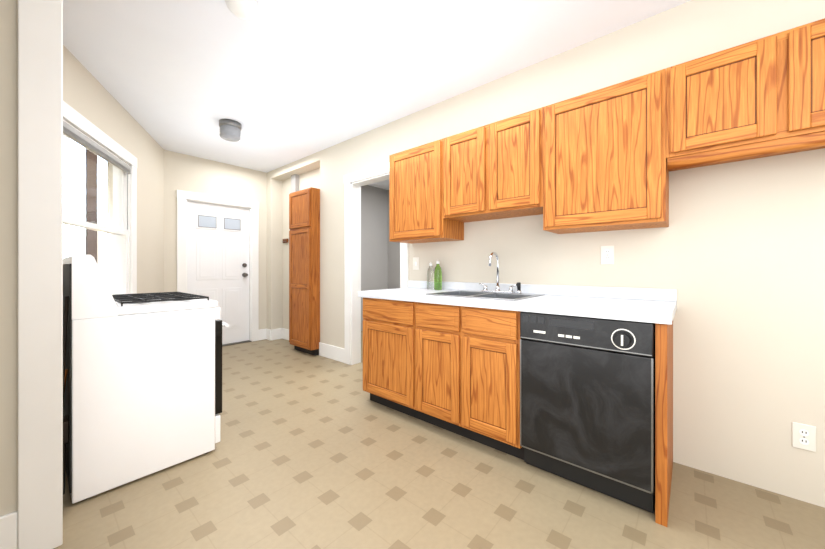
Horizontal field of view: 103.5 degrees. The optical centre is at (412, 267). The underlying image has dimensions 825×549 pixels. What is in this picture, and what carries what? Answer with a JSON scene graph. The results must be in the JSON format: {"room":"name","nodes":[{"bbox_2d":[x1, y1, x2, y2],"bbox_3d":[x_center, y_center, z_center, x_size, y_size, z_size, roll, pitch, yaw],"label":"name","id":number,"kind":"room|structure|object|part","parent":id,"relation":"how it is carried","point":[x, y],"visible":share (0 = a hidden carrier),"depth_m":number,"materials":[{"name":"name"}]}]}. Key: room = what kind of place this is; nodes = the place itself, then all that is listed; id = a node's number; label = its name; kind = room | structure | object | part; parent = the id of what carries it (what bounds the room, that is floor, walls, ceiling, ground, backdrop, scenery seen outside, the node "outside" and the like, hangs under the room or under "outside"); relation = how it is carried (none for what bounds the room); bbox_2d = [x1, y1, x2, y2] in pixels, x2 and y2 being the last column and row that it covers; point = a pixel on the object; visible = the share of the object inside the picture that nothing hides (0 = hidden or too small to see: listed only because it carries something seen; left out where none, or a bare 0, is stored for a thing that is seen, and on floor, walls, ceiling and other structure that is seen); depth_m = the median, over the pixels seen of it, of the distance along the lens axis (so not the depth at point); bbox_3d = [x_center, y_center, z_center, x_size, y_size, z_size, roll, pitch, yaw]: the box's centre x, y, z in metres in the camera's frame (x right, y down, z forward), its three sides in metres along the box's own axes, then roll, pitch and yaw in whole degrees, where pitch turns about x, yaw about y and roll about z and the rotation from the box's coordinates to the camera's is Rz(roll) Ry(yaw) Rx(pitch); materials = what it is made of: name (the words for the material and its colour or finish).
{"room":"kitchen","nodes":[
{"label":"kitchen","id":0,"kind":"room"},
{"bbox_2d":[0,0,17,516],"bbox_3d":[-2.052,-0.185,0.646,0.200,2.530,1.816,0,0,41],"label":"wall","id":1,"kind":"structure","parent":0,"point":[8,256],"depth_m":1.18,"materials":[{"name":"paint"}]},
{"bbox_2d":[18,0,62,548],"bbox_3d":[-1.484,-0.185,1.296,0.220,2.530,0.112,0,0,41],"label":"trim","id":2,"kind":"structure","parent":1,"relation":"attached to","point":[40,274],"depth_m":1.22,"materials":[{"name":"white paint"}]},
{"bbox_2d":[0,328,343,548],"bbox_3d":[-2.290,0.985,2.527,3.035,0.190,4.130,0,0,41],"label":"baseboard","id":3,"kind":"structure","parent":1,"relation":"attached to","point":[9,531],"depth_m":3.71,"materials":[{"name":"white wood"}]},
{"bbox_2d":[63,45,163,294],"bbox_3d":[-2.487,-0.185,2.480,0.120,2.530,3.600,0,0,-22],"label":"wall","id":4,"kind":"structure","parent":0,"point":[87,95],"depth_m":3.28,"materials":[{"name":"paint"}]},
{"bbox_2d":[63,101,136,294],"bbox_3d":[-2.471,-0.315,2.513,0.175,1.510,1.410,0,0,-23],"label":"window","id":5,"kind":"structure","parent":4,"relation":"in","point":[75,118],"depth_m":3.00,"materials":[{"name":"white wood"}]},
{"bbox_3d":[-2.475,-0.325,2.512,0.056,1.250,1.130,0,0,-23],"label":"window sashes","id":6,"kind":"part","parent":5,"relation":"part of","materials":[{"name":"white wood"}]},
{"bbox_2d":[63,121,130,229],"bbox_3d":[-2.432,-0.649,2.530,0.035,0.598,1.120,0,0,-23],"label":"window blind","id":7,"kind":"object","parent":5,"relation":"attached to","point":[71,132],"visible":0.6,"depth_m":2.47,"materials":[{"name":"white plastic"}]},
{"bbox_2d":[107,150,266,329],"bbox_3d":[-2.840,-0.185,4.312,0.120,2.530,1.770,0,0,41],"label":"wall","id":8,"kind":"structure","parent":0,"point":[185,172],"depth_m":4.26,"materials":[{"name":"paint"}]},
{"bbox_2d":[176,190,258,346],"bbox_3d":[-2.668,0.050,4.495,0.143,2.060,1.020,0,0,41],"label":"trim","id":9,"kind":"structure","parent":8,"relation":"attached to","point":[183,197],"depth_m":4.62,"materials":[{"name":"white wood"}]},
{"bbox_2d":[187,201,248,344],"bbox_3d":[-2.644,0.098,4.468,0.115,1.928,0.792,0,0,41],"label":"back door","id":10,"kind":"structure","parent":8,"relation":"in","point":[218,253],"depth_m":4.51,"materials":[{"name":"white metal"}]},
{"bbox_2d":[291,174,386,330],"bbox_3d":[-1.121,-0.185,5.370,0.120,2.530,1.830,0,0,40],"label":"wall","id":11,"kind":"structure","parent":0,"point":[380,261],"depth_m":5.76,"materials":[{"name":"white paint"}]},
{"bbox_2d":[63,0,690,189],"bbox_3d":[-0.441,-1.490,2.217,7.050,0.080,6.300,0,0,41],"label":"ceiling","id":12,"kind":"structure","parent":0,"point":[284,82],"depth_m":2.23,"materials":[{"name":"white paint"}]},
{"bbox_2d":[219,119,241,141],"bbox_3d":[-1.824,-1.371,3.254,0.200,0.157,0.200,0,0,41],"label":"ceiling light","id":13,"kind":"object","parent":12,"relation":"attached to","point":[230,129],"visible":1,"depth_m":3.19,"materials":[{"name":"white glass"}]},
{"bbox_2d":[225,0,258,19],"bbox_3d":[-0.926,-1.412,1.764,0.164,0.074,0.164,0,0,41],"label":"dome ceiling light","id":14,"kind":"object","parent":12,"relation":"attached to","point":[245,9],"visible":1,"depth_m":1.74,"materials":[{"name":"white glass"}]},
{"bbox_2d":[387,190,399,288],"bbox_3d":[0.931,-0.185,4.939,3.800,2.530,0.120,0,0,40],"label":"wall","id":15,"kind":"structure","parent":0,"point":[393,248],"depth_m":5.97,"materials":[{"name":"white paint"}]},
{"bbox_2d":[54,331,824,548],"bbox_3d":[-0.441,1.110,2.217,7.050,0.060,6.300,0,0,41],"label":"floor","id":16,"kind":"structure","parent":0,"point":[310,451],"depth_m":1.54,"materials":[{"name":"tile"}]},
{"bbox_2d":[63,254,228,503],"bbox_3d":[-1.618,0.509,1.955,0.760,1.142,0.722,0,0,41],"label":"stove","id":17,"kind":"object","parent":16,"relation":"on","point":[142,384],"visible":0.96,"depth_m":1.63,"materials":[{"name":"white metal"}]},
{"bbox_2d":[289,187,319,355],"bbox_3d":[-1.330,0.050,4.213,0.506,2.060,0.317,0,0,41],"label":"pantry cabinet","id":18,"kind":"object","parent":16,"relation":"on","point":[304,271],"visible":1,"depth_m":4.03,"materials":[{"name":"brown wood"}]},
{"bbox_2d":[363,297,502,451],"bbox_3d":[0.281,0.652,2.400,1.290,0.856,0.619,0,0,41],"label":"base cabinet","id":19,"kind":"object","parent":16,"relation":"on","point":[453,369],"depth_m":2.10,"materials":[{"name":"brown wood"}]},
{"bbox_2d":[358,280,676,324],"bbox_3d":[0.512,0.174,2.198,1.964,0.114,0.629,0,0,41],"label":"countertop","id":20,"kind":"structure","parent":19,"relation":"on","point":[653,305],"depth_m":1.88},
{"bbox_2d":[427,262,433,288],"bbox_3d":[0.158,0.067,2.818,0.062,0.235,0.062,0,0,41],"label":"soap bottle","id":21,"kind":"object","parent":20,"relation":"on","point":[430,278],"visible":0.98,"depth_m":2.79,"materials":[{"name":"white"}]},
{"bbox_2d":[434,260,441,289],"bbox_3d":[0.216,0.057,2.755,0.066,0.255,0.066,0,0,41],"label":"soap bottle","id":22,"kind":"object","parent":20,"relation":"on","point":[437,278],"visible":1,"depth_m":2.73,"materials":[{"name":"green plastic"}]},
{"bbox_2d":[426,252,544,300],"bbox_3d":[0.495,0.115,2.227,0.640,0.461,0.500,0,0,41],"label":"sink","id":23,"kind":"object","parent":20,"relation":"in","point":[498,294],"visible":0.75,"depth_m":2.29,"materials":[{"name":"silver metal"}]},
{"bbox_2d":[520,311,654,513],"bbox_3d":[0.982,0.656,1.775,0.576,0.848,0.644,0,0,41],"label":"dishwasher","id":24,"kind":"object","parent":16,"relation":"on","point":[587,402],"visible":0.92,"depth_m":1.52,"materials":[{"name":"black metal"}]},
{"bbox_2d":[503,310,672,526],"bbox_3d":[0.982,0.652,1.802,0.702,0.856,0.619,0,0,41],"label":"base cabinet","id":25,"kind":"object","parent":16,"relation":"on","point":[511,319],"depth_m":1.57,"materials":[{"name":"brown wood"}]},
{"bbox_2d":[267,0,824,507],"bbox_3d":[0.361,-0.185,2.940,6.770,2.530,0.300,0,0,41],"label":"wall","id":26,"kind":"structure","parent":0,"point":[733,254],"depth_m":1.74,"materials":[{"name":"paint"}]},
{"bbox_2d":[344,162,407,364],"bbox_3d":[-0.365,0.015,3.430,0.960,2.130,0.148,0,0,41],"label":"trim","id":27,"kind":"structure","parent":26,"relation":"attached to","point":[354,182],"depth_m":3.64,"materials":[{"name":"white wood"}]},
{"bbox_2d":[413,257,418,269],"bbox_3d":[0.030,-0.040,3.015,0.072,0.116,0.014,0,0,41],"label":"outlet","id":28,"kind":"structure","parent":26,"relation":"attached to","point":[415,263],"depth_m":3.01,"materials":[{"name":"white plastic"}]},
{"bbox_2d":[389,139,463,243],"bbox_3d":[0.106,-0.605,2.750,0.569,0.750,0.318,0,0,41],"label":"upper cabinet","id":29,"kind":"object","parent":26,"relation":"attached to","point":[415,194],"visible":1,"depth_m":2.61,"materials":[{"name":"brown wood"}]},
{"bbox_2d":[443,107,542,222],"bbox_3d":[0.604,-0.677,2.324,0.739,0.605,0.318,0,0,41],"label":"upper cabinet","id":30,"kind":"object","parent":26,"relation":"attached to","point":[492,171],"visible":1,"depth_m":2.17,"materials":[{"name":"brown wood"}]},
{"bbox_2d":[543,68,668,233],"bbox_3d":[1.110,-0.605,1.893,0.589,0.750,0.318,0,0,41],"label":"upper cabinet","id":31,"kind":"object","parent":26,"relation":"attached to","point":[604,161],"visible":1,"depth_m":1.75,"materials":[{"name":"brown wood"}]},
{"bbox_2d":[601,245,613,263],"bbox_3d":[1.207,-0.080,2.013,0.072,0.116,0.010,0,0,41],"label":"outlet","id":32,"kind":"object","parent":26,"relation":"attached to","point":[607,254],"visible":1,"depth_m":2.01,"materials":[{"name":"white plastic"}]},
{"bbox_2d":[666,18,824,171],"bbox_3d":[1.623,-0.734,1.454,0.759,0.493,0.318,0,0,41],"label":"upper cabinet","id":33,"kind":"object","parent":26,"relation":"attached to","point":[761,97],"visible":1,"depth_m":1.40,"materials":[{"name":"brown wood"}]},
{"bbox_2d":[792,422,815,451],"bbox_3d":[1.808,0.780,1.500,0.072,0.116,0.010,0,0,41],"label":"electrical outlet","id":34,"kind":"object","parent":26,"relation":"attached to","point":[804,436],"visible":1,"depth_m":1.50,"materials":[{"name":"white plastic"}]},
{"label":"outside","id":35,"kind":"structure","parent":0,"visible":0},
{"bbox_2d":[85,149,106,283],"bbox_3d":[-8.739,-0.920,10.555,9.000,10.000,3.300,0,0,41],"label":"building","id":36,"kind":"structure","parent":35,"point":[91,204],"depth_m":6.46,"materials":[{"name":"brick"}]}
]}

